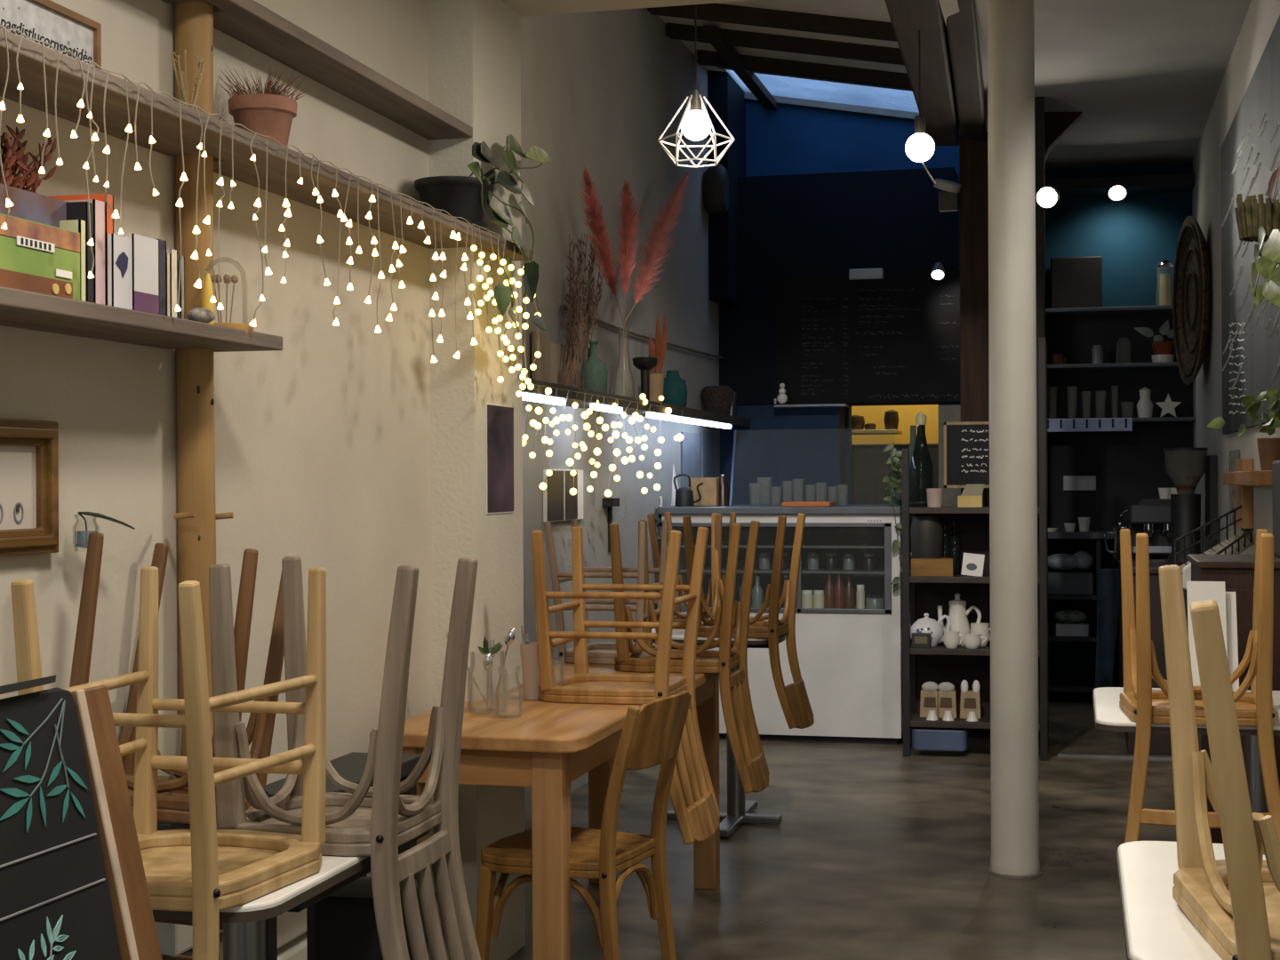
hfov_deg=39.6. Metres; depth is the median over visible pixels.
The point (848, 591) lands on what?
glass bottle
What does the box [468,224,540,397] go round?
lights
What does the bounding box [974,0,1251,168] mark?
ceiling
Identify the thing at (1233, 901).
bistro chair
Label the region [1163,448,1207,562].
coffee grinder
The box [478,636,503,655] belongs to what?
herb sprig
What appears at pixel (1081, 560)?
folded cloths
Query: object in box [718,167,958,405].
wall panel
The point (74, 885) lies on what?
chalkboard
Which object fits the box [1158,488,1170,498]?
espresso cup
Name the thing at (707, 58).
rafter
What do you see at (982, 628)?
cup
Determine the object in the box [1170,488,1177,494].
espresso cup
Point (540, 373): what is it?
board
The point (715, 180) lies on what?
wall speaker
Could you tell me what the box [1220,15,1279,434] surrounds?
chalkboard
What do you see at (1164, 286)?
cocktail shaker
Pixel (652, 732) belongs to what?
bistro chair
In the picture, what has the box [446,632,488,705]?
spoon
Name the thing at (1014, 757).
round column
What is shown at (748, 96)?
window
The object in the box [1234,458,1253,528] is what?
wooden board
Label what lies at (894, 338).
menu board
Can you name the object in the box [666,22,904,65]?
rafter
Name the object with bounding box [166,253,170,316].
book
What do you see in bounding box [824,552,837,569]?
glass jar
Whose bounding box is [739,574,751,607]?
glass bottle
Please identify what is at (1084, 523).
coffee cup
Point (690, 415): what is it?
wall shelf
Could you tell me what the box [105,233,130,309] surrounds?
book
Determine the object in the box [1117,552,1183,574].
countertop
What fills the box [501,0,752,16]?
ceiling
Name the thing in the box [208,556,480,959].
bistro chair
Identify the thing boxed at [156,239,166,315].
book
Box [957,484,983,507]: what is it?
box
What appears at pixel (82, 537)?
wall lamp
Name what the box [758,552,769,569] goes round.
glass jar
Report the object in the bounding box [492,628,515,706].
spoon
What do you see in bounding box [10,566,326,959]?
bistro chair
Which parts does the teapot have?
lid, handle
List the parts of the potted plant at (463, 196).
pot, vine stem, vine stem, vine stem, vine stem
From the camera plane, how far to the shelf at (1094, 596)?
10.47 m
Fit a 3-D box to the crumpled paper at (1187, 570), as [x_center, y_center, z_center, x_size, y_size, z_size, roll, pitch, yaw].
[1.860,0.330,6.024,0.046,0.103,0.058,0,0,14]
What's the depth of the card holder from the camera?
9.23 m
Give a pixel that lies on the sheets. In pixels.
(1196, 591)
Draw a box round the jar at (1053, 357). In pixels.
[1048,352,1063,364]
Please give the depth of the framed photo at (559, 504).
7.42 m
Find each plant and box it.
[171,48,204,108]
[654,507,662,609]
[1134,320,1174,362]
[1206,388,1279,470]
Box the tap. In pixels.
[899,552,911,562]
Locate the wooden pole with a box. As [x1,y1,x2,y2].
[173,0,233,959]
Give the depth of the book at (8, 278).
2.62 m
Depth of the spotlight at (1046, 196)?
8.90 m
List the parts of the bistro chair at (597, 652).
post, post, seat, seat frame, leg, leg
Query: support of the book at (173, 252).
on the wall shelf at (19, 308)
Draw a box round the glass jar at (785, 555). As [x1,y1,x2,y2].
[782,552,787,569]
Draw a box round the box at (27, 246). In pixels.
[0,213,79,300]
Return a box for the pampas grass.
[579,165,688,395]
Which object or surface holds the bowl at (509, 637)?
on the spoon at (510, 635)
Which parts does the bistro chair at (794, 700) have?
leg, leg, seat frame, seat, post, crest panel, post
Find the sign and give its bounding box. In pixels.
[944,421,989,487]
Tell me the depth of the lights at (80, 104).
2.86 m
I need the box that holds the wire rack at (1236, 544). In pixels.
[1173,504,1253,576]
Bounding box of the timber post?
[884,0,1083,735]
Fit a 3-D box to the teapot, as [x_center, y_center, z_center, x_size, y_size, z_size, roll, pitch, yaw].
[1.399,0.727,8.658,0.167,0.159,0.164,0,0,-30]
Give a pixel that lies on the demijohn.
(595, 371)
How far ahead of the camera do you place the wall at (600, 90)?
8.28 m
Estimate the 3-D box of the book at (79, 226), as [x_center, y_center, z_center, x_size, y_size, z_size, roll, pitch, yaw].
[-0.940,-0.340,2.788,0.150,0.129,0.018,0,0,14]
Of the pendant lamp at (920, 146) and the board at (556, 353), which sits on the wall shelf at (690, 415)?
the board at (556, 353)
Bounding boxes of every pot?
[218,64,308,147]
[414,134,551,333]
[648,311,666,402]
[851,415,864,430]
[864,423,876,430]
[883,409,898,429]
[937,592,981,646]
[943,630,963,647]
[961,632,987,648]
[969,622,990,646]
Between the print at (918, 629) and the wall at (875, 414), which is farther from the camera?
the wall at (875, 414)
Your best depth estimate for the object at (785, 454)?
10.72 m
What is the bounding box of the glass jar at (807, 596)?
[801,590,813,607]
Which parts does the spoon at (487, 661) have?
handle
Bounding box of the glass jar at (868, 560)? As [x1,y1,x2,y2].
[863,552,875,569]
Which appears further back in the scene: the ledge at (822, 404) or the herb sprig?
the ledge at (822, 404)
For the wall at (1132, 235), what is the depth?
10.97 m
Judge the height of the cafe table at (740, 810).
0.743 m
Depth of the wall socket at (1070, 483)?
10.99 m
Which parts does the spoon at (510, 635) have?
handle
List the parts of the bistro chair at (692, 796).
leg, leg, seat frame, seat, post, post, crest rail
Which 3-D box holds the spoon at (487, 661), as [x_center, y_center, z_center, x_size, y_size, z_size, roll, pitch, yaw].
[-0.385,0.506,4.501,0.026,0.136,0.009,0,0,4]
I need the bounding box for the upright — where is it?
[1034,96,1045,742]
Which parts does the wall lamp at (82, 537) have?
stem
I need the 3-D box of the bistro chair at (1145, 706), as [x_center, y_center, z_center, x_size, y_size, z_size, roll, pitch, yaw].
[1.361,0.535,4.305,0.399,0.821,0.543,0,0,14]
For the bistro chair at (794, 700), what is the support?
on the cafe table at (740, 810)
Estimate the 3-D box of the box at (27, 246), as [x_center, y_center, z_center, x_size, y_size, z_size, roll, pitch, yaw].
[-0.904,-0.329,2.605,0.015,0.106,0.294,0,0,14]
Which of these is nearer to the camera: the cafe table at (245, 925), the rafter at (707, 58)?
the cafe table at (245, 925)
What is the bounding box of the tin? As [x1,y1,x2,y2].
[911,632,930,647]
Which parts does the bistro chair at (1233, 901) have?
leg, seat, seat frame, post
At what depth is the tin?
8.53 m
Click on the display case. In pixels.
(850, 660)
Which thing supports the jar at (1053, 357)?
on the shelf at (1170, 364)
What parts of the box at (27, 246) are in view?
picture panel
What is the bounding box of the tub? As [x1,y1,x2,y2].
[912,727,967,751]
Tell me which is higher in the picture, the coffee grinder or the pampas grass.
the pampas grass
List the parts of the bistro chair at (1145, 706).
leg, post, seat, seat frame, rail, leg, post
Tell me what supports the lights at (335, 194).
hanging from the wall shelf at (166, 124)
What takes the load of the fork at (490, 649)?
in the jar
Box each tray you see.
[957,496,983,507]
[1132,544,1171,553]
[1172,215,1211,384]
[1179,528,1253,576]
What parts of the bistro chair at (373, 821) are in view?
leg, leg, seat frame, seat, post, rail, post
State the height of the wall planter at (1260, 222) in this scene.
0.497 m
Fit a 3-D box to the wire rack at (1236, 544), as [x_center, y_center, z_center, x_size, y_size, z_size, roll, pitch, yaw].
[2.235,0.233,6.861,0.098,0.287,1.245,0,0,29]
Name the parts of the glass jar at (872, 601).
lid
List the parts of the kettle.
handle, spout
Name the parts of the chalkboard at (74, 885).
painted stem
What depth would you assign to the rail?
8.76 m
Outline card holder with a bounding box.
[659,496,662,506]
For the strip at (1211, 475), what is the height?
0.430 m
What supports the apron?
hanging from the base cabinet at (1160, 743)
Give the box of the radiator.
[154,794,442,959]
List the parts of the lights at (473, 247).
bulb, bulb, bulb, bulb, bulb, bulb, bulb, bulb, bulb, bulb, bulb, bulb, bulb, bulb, bulb, bulb, bulb, bulb, bulb, bulb, bulb, bulb, bulb, bulb, bulb, bulb, bulb, bulb, bulb, bulb, bulb, bulb, bulb, bulb, bulb, bulb, bulb, bulb, bulb, bulb, bulb, bulb, bulb, bulb, bulb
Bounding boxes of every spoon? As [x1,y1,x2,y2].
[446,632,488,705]
[482,653,493,706]
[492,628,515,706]
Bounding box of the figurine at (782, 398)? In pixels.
[776,383,787,403]
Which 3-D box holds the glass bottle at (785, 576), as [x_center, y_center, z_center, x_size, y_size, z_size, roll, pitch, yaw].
[0.755,0.574,9.195,0.060,0.170,0.060,0,0,14]
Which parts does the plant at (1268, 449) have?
pot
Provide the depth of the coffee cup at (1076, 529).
10.61 m
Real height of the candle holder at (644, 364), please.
0.205 m
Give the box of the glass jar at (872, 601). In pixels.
[865,594,883,608]
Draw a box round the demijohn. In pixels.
[579,341,607,392]
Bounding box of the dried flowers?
[210,273,253,331]
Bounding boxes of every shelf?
[0,27,534,261]
[0,286,282,351]
[161,0,472,139]
[522,378,750,428]
[677,566,884,574]
[680,542,884,548]
[851,429,902,434]
[1045,304,1172,315]
[1047,361,1177,370]
[1048,590,1097,599]
[1048,629,1119,641]
[1048,676,1119,692]
[1132,416,1195,423]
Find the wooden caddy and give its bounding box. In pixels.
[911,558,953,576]
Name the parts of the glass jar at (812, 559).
lid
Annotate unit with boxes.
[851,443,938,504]
[901,336,1048,760]
[1048,529,1119,692]
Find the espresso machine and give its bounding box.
[1119,498,1171,553]
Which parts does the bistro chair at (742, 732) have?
leg, leg, seat frame, seat, post, rail, post, crest rail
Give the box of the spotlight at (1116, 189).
[1107,177,1127,201]
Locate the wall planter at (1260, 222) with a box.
[1234,166,1279,306]
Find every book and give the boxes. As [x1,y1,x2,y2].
[0,183,69,227]
[0,268,72,298]
[49,193,113,291]
[59,219,86,301]
[65,199,106,304]
[65,201,95,303]
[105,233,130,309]
[117,233,159,314]
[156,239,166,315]
[166,248,177,317]
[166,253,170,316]
[177,255,184,319]
[177,259,180,318]
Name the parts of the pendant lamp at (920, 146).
cord, globe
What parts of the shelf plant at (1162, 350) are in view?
pot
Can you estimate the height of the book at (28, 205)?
0.161 m
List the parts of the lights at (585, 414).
bulb, bulb, bulb, bulb, bulb, bulb, bulb, bulb, bulb, bulb, bulb, bulb, bulb, bulb, bulb, bulb, bulb, bulb, bulb, bulb, bulb, bulb, bulb, bulb, bulb, bulb, bulb, bulb, bulb, bulb, bulb, bulb, bulb, bulb, bulb, bulb, bulb, bulb, bulb, bulb, bulb, bulb, bulb, bulb, bulb, bulb, bulb, bulb, bulb, bulb, bulb, bulb, bulb, bulb, bulb, bulb, bulb, bulb, bulb, bulb, bulb, bulb, bulb, bulb, bulb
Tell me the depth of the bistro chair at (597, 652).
5.69 m
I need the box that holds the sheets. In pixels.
[1186,581,1239,691]
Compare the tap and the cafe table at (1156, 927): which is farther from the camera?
the tap
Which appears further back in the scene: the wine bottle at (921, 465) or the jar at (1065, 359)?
the jar at (1065, 359)
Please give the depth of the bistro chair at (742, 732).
5.42 m
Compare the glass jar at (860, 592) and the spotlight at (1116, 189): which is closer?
the glass jar at (860, 592)
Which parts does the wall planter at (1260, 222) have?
pot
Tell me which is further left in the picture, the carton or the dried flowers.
the dried flowers
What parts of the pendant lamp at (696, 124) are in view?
cord, globe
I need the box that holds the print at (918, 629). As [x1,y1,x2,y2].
[916,627,932,639]
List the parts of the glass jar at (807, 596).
lid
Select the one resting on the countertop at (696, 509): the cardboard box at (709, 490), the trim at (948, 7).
the cardboard box at (709, 490)
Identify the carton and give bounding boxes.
[1056,622,1088,636]
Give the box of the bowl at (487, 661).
[482,653,493,671]
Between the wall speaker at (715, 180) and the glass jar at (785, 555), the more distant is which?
the wall speaker at (715, 180)
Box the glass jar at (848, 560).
[842,552,855,569]
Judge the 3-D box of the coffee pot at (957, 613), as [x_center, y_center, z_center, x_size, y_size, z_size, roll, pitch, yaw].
[1.560,0.679,8.688,0.138,0.255,0.169,0,0,-38]
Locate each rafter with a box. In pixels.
[647,3,896,41]
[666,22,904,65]
[696,49,911,89]
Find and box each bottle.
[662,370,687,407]
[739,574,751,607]
[752,576,763,607]
[780,574,788,607]
[824,573,834,607]
[833,568,844,607]
[843,575,854,608]
[908,425,916,506]
[909,410,932,506]
[942,525,949,558]
[949,520,959,575]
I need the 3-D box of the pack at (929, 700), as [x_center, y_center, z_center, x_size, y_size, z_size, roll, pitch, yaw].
[1.416,1.069,8.667,0.100,0.173,0.072,0,0,14]
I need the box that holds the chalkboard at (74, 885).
[0,675,162,959]
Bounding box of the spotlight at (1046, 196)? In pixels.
[1035,185,1059,208]
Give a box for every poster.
[0,0,101,70]
[485,402,513,513]
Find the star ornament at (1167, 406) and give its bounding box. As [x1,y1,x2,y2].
[1155,393,1180,417]
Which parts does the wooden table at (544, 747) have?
leg, leg, leg, leg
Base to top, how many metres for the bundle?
0.715 m
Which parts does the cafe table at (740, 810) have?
plate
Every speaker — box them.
[702,164,728,215]
[1050,256,1102,308]
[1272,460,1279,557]
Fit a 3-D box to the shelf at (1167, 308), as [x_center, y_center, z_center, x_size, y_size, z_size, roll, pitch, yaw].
[2.917,-1.034,10.829,0.875,0.022,0.247,0,0,14]
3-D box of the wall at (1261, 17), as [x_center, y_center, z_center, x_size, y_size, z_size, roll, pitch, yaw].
[1.870,-0.474,4.174,0.250,3.600,14.200,0,0,14]
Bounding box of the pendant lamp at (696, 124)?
[657,4,734,167]
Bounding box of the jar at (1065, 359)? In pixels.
[1062,355,1068,364]
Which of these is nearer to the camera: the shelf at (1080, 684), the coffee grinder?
the coffee grinder
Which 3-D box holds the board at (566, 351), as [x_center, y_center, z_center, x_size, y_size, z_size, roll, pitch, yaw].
[-0.286,-0.454,7.581,0.020,0.178,0.181,0,0,14]
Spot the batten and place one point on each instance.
(714, 35)
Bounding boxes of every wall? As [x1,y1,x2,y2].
[0,0,431,959]
[427,0,525,959]
[520,8,719,821]
[745,72,960,504]
[851,404,938,444]
[1044,161,1191,693]
[1192,0,1279,554]
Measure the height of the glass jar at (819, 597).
0.090 m
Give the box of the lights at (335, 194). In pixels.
[301,152,477,362]
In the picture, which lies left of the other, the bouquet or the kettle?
the bouquet
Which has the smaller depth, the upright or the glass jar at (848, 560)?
the upright
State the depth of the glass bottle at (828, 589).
9.12 m
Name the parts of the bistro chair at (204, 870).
post, leg, post, seat frame, seat, leg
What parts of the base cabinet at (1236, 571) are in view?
door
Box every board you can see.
[531,330,548,382]
[548,342,566,383]
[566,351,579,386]
[774,269,960,404]
[781,501,835,506]
[1044,208,1045,239]
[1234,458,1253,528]
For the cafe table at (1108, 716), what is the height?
0.743 m
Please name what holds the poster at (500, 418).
attached to the wall at (322, 441)
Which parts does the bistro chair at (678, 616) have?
post, post, seat frame, leg, leg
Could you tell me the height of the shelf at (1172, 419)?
0.022 m
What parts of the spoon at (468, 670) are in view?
handle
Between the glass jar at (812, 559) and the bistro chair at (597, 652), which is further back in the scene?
the glass jar at (812, 559)
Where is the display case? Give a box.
[658,513,903,744]
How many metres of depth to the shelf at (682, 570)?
9.24 m
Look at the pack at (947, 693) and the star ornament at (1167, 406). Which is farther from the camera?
the star ornament at (1167, 406)
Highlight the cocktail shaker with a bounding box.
[1156,259,1173,305]
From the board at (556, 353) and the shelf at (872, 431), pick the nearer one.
the board at (556, 353)
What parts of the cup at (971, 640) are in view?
handle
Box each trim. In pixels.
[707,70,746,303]
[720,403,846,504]
[938,0,987,131]
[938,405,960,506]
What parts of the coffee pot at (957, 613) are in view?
spout, lid, handle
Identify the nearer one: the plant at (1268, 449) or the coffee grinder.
the plant at (1268, 449)
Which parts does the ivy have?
stem, stem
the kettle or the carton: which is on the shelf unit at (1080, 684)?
the carton
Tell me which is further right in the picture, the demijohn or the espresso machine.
the espresso machine
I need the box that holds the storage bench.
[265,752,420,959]
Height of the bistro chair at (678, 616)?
0.821 m
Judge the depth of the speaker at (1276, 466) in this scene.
5.46 m
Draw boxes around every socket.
[689,89,701,111]
[914,115,925,134]
[1063,475,1095,490]
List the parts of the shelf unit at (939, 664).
post, post, shelf, shelf, shelf, panel, shelf, post, post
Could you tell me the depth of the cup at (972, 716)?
8.51 m
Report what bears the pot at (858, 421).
on the shelf at (872, 431)
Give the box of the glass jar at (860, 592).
[856,584,864,608]
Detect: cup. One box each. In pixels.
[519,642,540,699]
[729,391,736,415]
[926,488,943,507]
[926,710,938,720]
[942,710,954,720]
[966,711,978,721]
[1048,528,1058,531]
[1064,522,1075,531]
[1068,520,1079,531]
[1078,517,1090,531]
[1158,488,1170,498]
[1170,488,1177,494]
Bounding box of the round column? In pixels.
[987,0,1041,879]
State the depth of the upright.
8.98 m
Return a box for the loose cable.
[921,161,935,183]
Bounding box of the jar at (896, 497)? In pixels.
[888,482,901,506]
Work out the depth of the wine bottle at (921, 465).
8.64 m
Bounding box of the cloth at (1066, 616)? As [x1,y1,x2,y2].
[1054,609,1087,623]
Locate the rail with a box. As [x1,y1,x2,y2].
[560,304,723,359]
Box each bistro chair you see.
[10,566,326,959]
[69,532,291,959]
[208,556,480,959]
[475,690,691,959]
[531,526,720,844]
[544,519,668,663]
[609,520,769,793]
[647,512,735,648]
[682,512,814,728]
[1119,528,1279,844]
[1158,564,1279,959]
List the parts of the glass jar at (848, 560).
lid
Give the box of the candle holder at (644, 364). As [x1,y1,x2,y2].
[632,357,657,400]
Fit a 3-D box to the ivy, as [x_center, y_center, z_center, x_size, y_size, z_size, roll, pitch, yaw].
[1.295,0.185,8.921,0.155,0.747,0.231,0,0,14]
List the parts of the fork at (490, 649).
handle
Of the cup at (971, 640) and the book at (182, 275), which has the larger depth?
the cup at (971, 640)
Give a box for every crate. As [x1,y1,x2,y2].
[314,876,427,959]
[1048,571,1093,594]
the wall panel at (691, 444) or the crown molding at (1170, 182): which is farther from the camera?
the crown molding at (1170, 182)
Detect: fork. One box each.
[487,640,494,706]
[520,625,528,644]
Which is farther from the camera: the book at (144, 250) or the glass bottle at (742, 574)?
the glass bottle at (742, 574)
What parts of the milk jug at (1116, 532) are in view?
handle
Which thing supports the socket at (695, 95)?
attached to the pendant lamp at (696, 124)
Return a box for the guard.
[728,430,888,506]
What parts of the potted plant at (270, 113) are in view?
pot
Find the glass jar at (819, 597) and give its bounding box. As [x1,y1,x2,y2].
[813,590,824,607]
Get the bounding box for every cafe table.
[152,820,430,959]
[633,628,785,837]
[1092,687,1279,812]
[1116,840,1265,959]
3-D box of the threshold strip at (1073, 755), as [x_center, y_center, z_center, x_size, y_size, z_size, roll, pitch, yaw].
[2.389,1.317,8.447,0.787,0.012,0.040,0,0,14]
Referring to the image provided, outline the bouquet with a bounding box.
[0,125,56,193]
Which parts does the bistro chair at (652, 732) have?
leg, seat, seat frame, post, crest panel, post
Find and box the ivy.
[881,442,911,591]
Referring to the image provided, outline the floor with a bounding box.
[507,692,1176,959]
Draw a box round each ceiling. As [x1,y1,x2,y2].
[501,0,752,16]
[658,0,906,73]
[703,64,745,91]
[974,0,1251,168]
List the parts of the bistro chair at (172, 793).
leg, post, seat, crest rail, seat frame, rail, leg, post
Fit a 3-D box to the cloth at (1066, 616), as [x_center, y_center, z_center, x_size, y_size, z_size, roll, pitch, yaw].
[2.566,0.814,10.595,0.193,0.081,0.144,0,0,14]
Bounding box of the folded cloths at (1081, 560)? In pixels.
[1048,551,1093,570]
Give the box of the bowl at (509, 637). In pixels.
[504,628,515,645]
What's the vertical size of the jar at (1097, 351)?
0.120 m
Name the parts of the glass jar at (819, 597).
lid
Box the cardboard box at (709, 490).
[688,477,719,505]
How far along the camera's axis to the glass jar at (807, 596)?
9.14 m
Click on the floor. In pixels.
(876, 852)
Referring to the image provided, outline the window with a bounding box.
[717,66,919,119]
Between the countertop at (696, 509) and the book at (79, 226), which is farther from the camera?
the countertop at (696, 509)
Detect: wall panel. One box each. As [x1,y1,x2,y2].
[680,432,701,487]
[700,432,714,478]
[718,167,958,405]
[1045,312,1193,612]
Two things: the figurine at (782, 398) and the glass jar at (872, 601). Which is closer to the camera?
the glass jar at (872, 601)
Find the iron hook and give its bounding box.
[602,497,619,551]
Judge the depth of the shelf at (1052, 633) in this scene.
10.48 m
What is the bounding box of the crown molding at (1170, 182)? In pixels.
[1044,172,1194,197]
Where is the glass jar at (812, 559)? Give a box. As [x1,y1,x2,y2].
[807,552,819,569]
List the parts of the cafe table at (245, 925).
plate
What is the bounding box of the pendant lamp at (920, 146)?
[905,30,934,161]
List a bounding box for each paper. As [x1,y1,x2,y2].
[671,464,678,505]
[1182,562,1191,590]
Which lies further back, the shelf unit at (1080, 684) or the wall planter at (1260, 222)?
the shelf unit at (1080, 684)
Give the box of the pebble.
[186,307,215,322]
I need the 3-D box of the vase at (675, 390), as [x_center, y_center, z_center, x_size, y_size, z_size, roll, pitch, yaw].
[0.168,-0.463,9.100,0.150,0.192,0.148,0,0,14]
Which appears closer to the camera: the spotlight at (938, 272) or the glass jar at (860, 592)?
the glass jar at (860, 592)
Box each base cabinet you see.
[1117,552,1188,755]
[1187,554,1279,843]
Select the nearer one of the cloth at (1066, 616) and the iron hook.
the iron hook
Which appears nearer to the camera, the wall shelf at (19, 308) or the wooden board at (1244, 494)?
the wall shelf at (19, 308)
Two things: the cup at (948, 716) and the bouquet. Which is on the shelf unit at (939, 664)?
the cup at (948, 716)
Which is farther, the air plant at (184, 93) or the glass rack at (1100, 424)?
the glass rack at (1100, 424)
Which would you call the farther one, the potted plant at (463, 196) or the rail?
the rail
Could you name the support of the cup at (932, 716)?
on the shelf unit at (939, 664)
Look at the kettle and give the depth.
9.29 m
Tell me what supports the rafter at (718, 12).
attached to the ceiling at (872, 10)
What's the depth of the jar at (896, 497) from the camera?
8.97 m
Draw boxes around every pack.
[920,681,939,718]
[936,681,957,718]
[960,680,981,719]
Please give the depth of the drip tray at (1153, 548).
9.42 m
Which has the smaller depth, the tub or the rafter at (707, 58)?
the tub
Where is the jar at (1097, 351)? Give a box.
[1091,344,1103,363]
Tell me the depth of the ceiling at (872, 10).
9.12 m
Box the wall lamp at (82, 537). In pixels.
[75,512,135,548]
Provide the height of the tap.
0.068 m
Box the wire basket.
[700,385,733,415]
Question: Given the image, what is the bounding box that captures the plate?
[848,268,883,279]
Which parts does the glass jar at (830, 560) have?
lid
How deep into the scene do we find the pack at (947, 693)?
8.62 m
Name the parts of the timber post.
grey spot bracket, post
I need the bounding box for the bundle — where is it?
[560,233,604,388]
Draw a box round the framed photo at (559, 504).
[543,469,583,521]
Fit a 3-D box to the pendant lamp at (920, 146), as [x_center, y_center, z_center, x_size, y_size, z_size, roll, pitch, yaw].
[1.164,-1.597,7.400,0.120,0.547,0.120,0,0,14]
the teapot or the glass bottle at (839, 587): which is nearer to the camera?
the teapot
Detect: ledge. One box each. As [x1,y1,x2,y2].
[773,403,847,407]
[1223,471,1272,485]
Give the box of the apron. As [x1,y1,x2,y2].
[1095,568,1119,687]
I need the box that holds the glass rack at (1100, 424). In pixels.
[1047,417,1132,431]
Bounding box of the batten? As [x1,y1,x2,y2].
[703,24,777,110]
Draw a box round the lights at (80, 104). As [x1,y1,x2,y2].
[0,24,319,327]
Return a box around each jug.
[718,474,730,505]
[899,515,943,562]
[1104,527,1132,559]
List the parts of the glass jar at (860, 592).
lid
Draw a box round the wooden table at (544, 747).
[369,663,719,959]
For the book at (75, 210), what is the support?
on the wall shelf at (19, 308)
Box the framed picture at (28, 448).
[0,418,58,557]
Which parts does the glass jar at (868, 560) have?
lid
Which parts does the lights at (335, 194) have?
bulb, bulb, bulb, bulb, bulb, bulb, bulb, bulb, bulb, bulb, bulb, bulb, bulb, bulb, bulb, bulb, bulb, bulb, bulb, bulb, bulb, bulb, bulb, bulb, bulb, bulb, bulb, bulb, bulb, bulb, bulb, bulb, bulb, bulb, bulb, bulb, bulb, bulb, bulb, bulb, bulb, bulb, bulb, bulb, bulb, bulb, bulb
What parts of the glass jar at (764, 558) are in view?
lid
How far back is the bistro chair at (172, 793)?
2.93 m
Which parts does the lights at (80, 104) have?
bulb, bulb, bulb, bulb, bulb, bulb, bulb, bulb, bulb, bulb, bulb, bulb, bulb, bulb, bulb, bulb, bulb, bulb, bulb, bulb, bulb, bulb, bulb, bulb, bulb, bulb, bulb, bulb, bulb, bulb, bulb, bulb, bulb, bulb, bulb, bulb, bulb, bulb, bulb, bulb, bulb, bulb, bulb, bulb, bulb, bulb, bulb, bulb, bulb, bulb, bulb, bulb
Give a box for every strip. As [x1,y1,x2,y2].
[1057,752,1172,759]
[1204,455,1217,540]
[1229,449,1239,525]
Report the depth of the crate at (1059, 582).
10.50 m
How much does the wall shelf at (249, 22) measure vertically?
0.028 m
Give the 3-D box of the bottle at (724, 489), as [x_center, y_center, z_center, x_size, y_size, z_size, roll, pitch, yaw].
[0.443,0.054,9.539,0.110,0.165,0.110,0,0,14]
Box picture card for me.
[960,552,984,575]
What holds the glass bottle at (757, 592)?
in the display case
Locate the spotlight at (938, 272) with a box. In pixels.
[930,262,944,279]
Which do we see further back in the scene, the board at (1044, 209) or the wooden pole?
the board at (1044, 209)
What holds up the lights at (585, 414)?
hanging from the wall shelf at (690, 415)
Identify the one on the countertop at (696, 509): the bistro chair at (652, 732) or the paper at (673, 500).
the paper at (673, 500)
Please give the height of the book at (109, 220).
0.181 m
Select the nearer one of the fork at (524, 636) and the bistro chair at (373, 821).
the bistro chair at (373, 821)
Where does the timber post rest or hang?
on the floor
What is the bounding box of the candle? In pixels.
[201,273,214,324]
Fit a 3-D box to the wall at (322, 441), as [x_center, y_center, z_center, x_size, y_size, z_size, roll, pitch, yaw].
[-1.561,-0.157,1.344,0.330,3.000,7.069,0,0,14]
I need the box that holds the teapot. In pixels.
[910,613,951,646]
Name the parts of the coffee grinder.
lid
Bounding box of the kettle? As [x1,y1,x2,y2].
[673,473,703,506]
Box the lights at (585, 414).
[522,384,683,496]
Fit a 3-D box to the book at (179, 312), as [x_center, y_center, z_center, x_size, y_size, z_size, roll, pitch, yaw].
[-0.853,-0.328,3.081,0.120,0.104,0.009,0,0,14]
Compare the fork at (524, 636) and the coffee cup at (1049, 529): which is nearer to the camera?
the fork at (524, 636)
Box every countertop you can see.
[657,505,901,514]
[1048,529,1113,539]
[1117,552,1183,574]
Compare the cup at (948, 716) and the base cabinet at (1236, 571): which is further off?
the cup at (948, 716)

